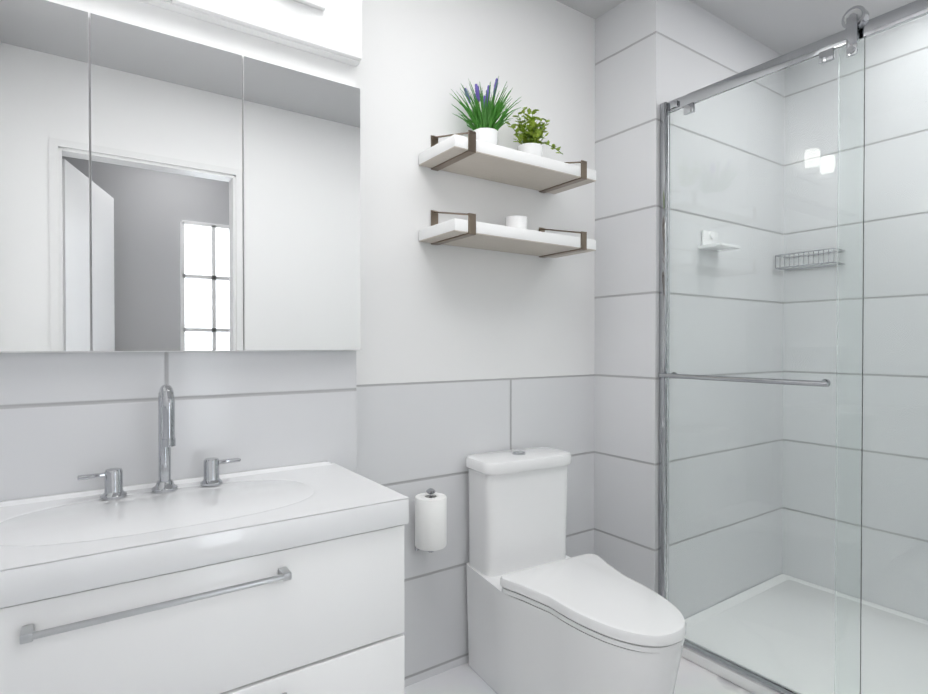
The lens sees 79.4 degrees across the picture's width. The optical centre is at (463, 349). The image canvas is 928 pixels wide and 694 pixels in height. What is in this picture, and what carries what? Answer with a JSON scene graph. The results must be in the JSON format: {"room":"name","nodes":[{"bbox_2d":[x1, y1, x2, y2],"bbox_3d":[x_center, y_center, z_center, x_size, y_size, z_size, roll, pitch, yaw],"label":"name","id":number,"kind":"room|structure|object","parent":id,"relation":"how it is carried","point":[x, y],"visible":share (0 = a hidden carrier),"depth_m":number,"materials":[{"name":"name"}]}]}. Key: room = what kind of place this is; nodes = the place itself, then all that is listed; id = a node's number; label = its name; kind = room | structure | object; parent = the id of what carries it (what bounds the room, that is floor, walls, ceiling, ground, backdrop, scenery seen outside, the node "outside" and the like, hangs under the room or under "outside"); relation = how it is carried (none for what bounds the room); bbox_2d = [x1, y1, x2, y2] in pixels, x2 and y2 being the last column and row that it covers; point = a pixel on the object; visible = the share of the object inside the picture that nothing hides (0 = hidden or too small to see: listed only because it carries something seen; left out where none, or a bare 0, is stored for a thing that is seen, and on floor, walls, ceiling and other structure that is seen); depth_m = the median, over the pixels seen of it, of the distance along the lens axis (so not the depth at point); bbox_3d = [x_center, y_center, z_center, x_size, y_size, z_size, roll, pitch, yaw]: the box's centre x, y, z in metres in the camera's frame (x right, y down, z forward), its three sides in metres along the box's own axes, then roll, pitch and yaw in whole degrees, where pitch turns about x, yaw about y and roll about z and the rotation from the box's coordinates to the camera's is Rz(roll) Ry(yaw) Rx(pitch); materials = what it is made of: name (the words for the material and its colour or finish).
{"room":"bathroom","nodes":[
{"label":"bathroom","id":0,"kind":"room"},
{"bbox_2d":[0,0,356,500],"bbox_3d":[-0.757,-0.131,1.422,0.975,2.570,0.140,0,1,-35],"label":"wall","id":1,"kind":"structure","parent":0,"point":[66,419],"depth_m":1.38,"materials":[{"name":"tile"}]},
{"bbox_2d":[0,0,360,352],"bbox_3d":[-0.706,-0.372,1.347,0.973,0.755,0.035,0,1,-35],"label":"upper cabinet","id":2,"kind":"object","parent":1,"relation":"attached to","point":[161,192],"visible":0.96,"depth_m":1.32,"materials":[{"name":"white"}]},
{"bbox_2d":[138,0,361,65],"bbox_3d":[-0.702,-1.119,1.335,0.973,0.588,0.047,0,1,-35],"label":"light fixture","id":3,"kind":"object","parent":1,"relation":"attached to","point":[333,30],"visible":1,"depth_m":1.49,"materials":[{"name":"white plastic"}]},
{"bbox_2d":[293,0,325,10],"bbox_3d":[-0.495,-0.996,1.391,0.340,0.146,0.097,0,1,-35],"label":"sconce","id":4,"kind":"object","parent":3,"relation":"attached to","point":[319,4],"visible":1,"depth_m":1.50,"materials":[{"name":"white"}]},
{"bbox_2d":[356,0,594,686],"bbox_3d":[-0.385,-0.135,1.825,2.246,2.570,0.100,0,1,-35],"label":"wall","id":5,"kind":"structure","parent":0,"point":[463,353],"depth_m":2.02,"materials":[{"name":"tile"}]},
{"bbox_2d":[415,488,434,552],"bbox_3d":[-0.124,0.577,1.888,0.060,0.226,0.104,0,1,-35],"label":"paper holder","id":6,"kind":"object","parent":5,"relation":"attached to","point":[430,491],"visible":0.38,"depth_m":1.86,"materials":[{"name":"silver metal"}]},
{"bbox_2d":[415,492,446,550],"bbox_3d":[-0.111,0.572,1.870,0.106,0.165,0.106,0,1,-35],"label":"paper roll","id":7,"kind":"object","parent":6,"relation":"on","point":[430,524],"visible":0.96,"depth_m":1.83,"materials":[{"name":"white paper"}]},
{"bbox_2d":[419,210,595,257],"bbox_3d":[0.171,-0.427,2.007,0.640,0.119,0.229,0,1,-35],"label":"shelf","id":8,"kind":"object","parent":5,"relation":"attached to","point":[470,232],"visible":1,"depth_m":1.93,"materials":[{"name":"white wood"}]},
{"bbox_2d":[505,215,526,228],"bbox_3d":[0.191,-0.447,2.039,0.080,0.068,0.080,0,1,-35],"label":"candle","id":9,"kind":"object","parent":8,"relation":"on","point":[516,221],"visible":0.42,"depth_m":2.00,"materials":[{"name":"white wax"}]},
{"bbox_2d":[419,130,595,193],"bbox_3d":[0.171,-0.687,2.004,0.640,0.119,0.229,0,1,-35],"label":"shelf","id":10,"kind":"object","parent":5,"relation":"attached to","point":[469,155],"visible":1,"depth_m":1.93,"materials":[{"name":"white wood"}]},
{"bbox_2d":[451,77,520,144],"bbox_3d":[0.078,-0.800,1.934,0.292,0.256,0.227,0,1,-35],"label":"grass plant","id":11,"kind":"object","parent":10,"relation":"on","point":[486,126],"visible":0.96,"depth_m":1.91,"materials":[{"name":"green plant"}]},
{"bbox_2d":[505,107,561,156],"bbox_3d":[0.267,-0.789,2.078,0.238,0.232,0.149,0,1,-35],"label":"plant","id":12,"kind":"object","parent":10,"relation":"on","point":[530,143],"visible":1,"depth_m":2.05,"materials":[{"name":"green plant"}]},
{"bbox_2d":[404,656,753,693],"bbox_3d":[0.681,1.206,1.269,3.350,0.100,2.250,0,1,-35],"label":"floor","id":13,"kind":"structure","parent":0,"point":[692,678],"depth_m":1.93,"materials":[{"name":"tile"}]},
{"bbox_2d":[0,525,403,693],"bbox_3d":[-0.610,0.771,1.156,0.888,0.772,0.474,0,1,-35],"label":"bathroom vanity","id":14,"kind":"object","parent":13,"relation":"on","point":[325,617],"visible":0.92,"depth_m":1.03,"materials":[{"name":"white wood"}]},
{"bbox_2d":[0,461,408,607],"bbox_3d":[-0.617,0.376,1.162,0.896,0.111,0.450,0,1,-35],"label":"countertop","id":15,"kind":"structure","parent":14,"relation":"on","point":[55,545],"depth_m":1.08,"materials":[{"name":"white ceramic"}]},
{"bbox_2d":[77,384,240,499],"bbox_3d":[-0.678,0.201,1.271,0.332,0.247,0.117,0,1,-35],"label":"faucet","id":16,"kind":"object","parent":15,"relation":"on","point":[113,483],"visible":1,"depth_m":1.24,"materials":[{"name":"silver metal"}]},
{"bbox_2d":[466,447,685,693],"bbox_3d":[0.360,0.763,1.793,0.415,0.776,0.792,0,1,-35],"label":"toilet","id":17,"kind":"object","parent":13,"relation":"on","point":[546,614],"visible":1,"depth_m":1.76,"materials":[{"name":"white ceramic"}]},
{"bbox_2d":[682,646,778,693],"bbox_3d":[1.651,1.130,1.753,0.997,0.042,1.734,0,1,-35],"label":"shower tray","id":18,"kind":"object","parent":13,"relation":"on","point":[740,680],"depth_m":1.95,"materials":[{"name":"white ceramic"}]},
{"bbox_2d":[658,0,927,693],"bbox_3d":[1.250,0.056,1.464,0.076,2.111,1.738,0,1,-35],"label":"shower door","id":19,"kind":"structure","parent":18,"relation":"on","point":[793,404],"depth_m":1.76,"materials":[{"name":"clear glass"}]},
{"bbox_2d":[594,0,781,593],"bbox_3d":[1.079,-0.143,2.652,1.104,2.570,0.410,0,1,-35],"label":"wall","id":20,"kind":"structure","parent":0,"point":[651,56],"depth_m":2.28,"materials":[{"name":"tile"}]},
{"bbox_2d":[556,0,915,54],"bbox_3d":[0.681,-1.464,1.243,3.350,0.100,2.250,0,1,-35],"label":"ceiling","id":21,"kind":"structure","parent":0,"point":[782,27],"depth_m":2.38,"materials":[{"name":"grey paint"}]}
]}

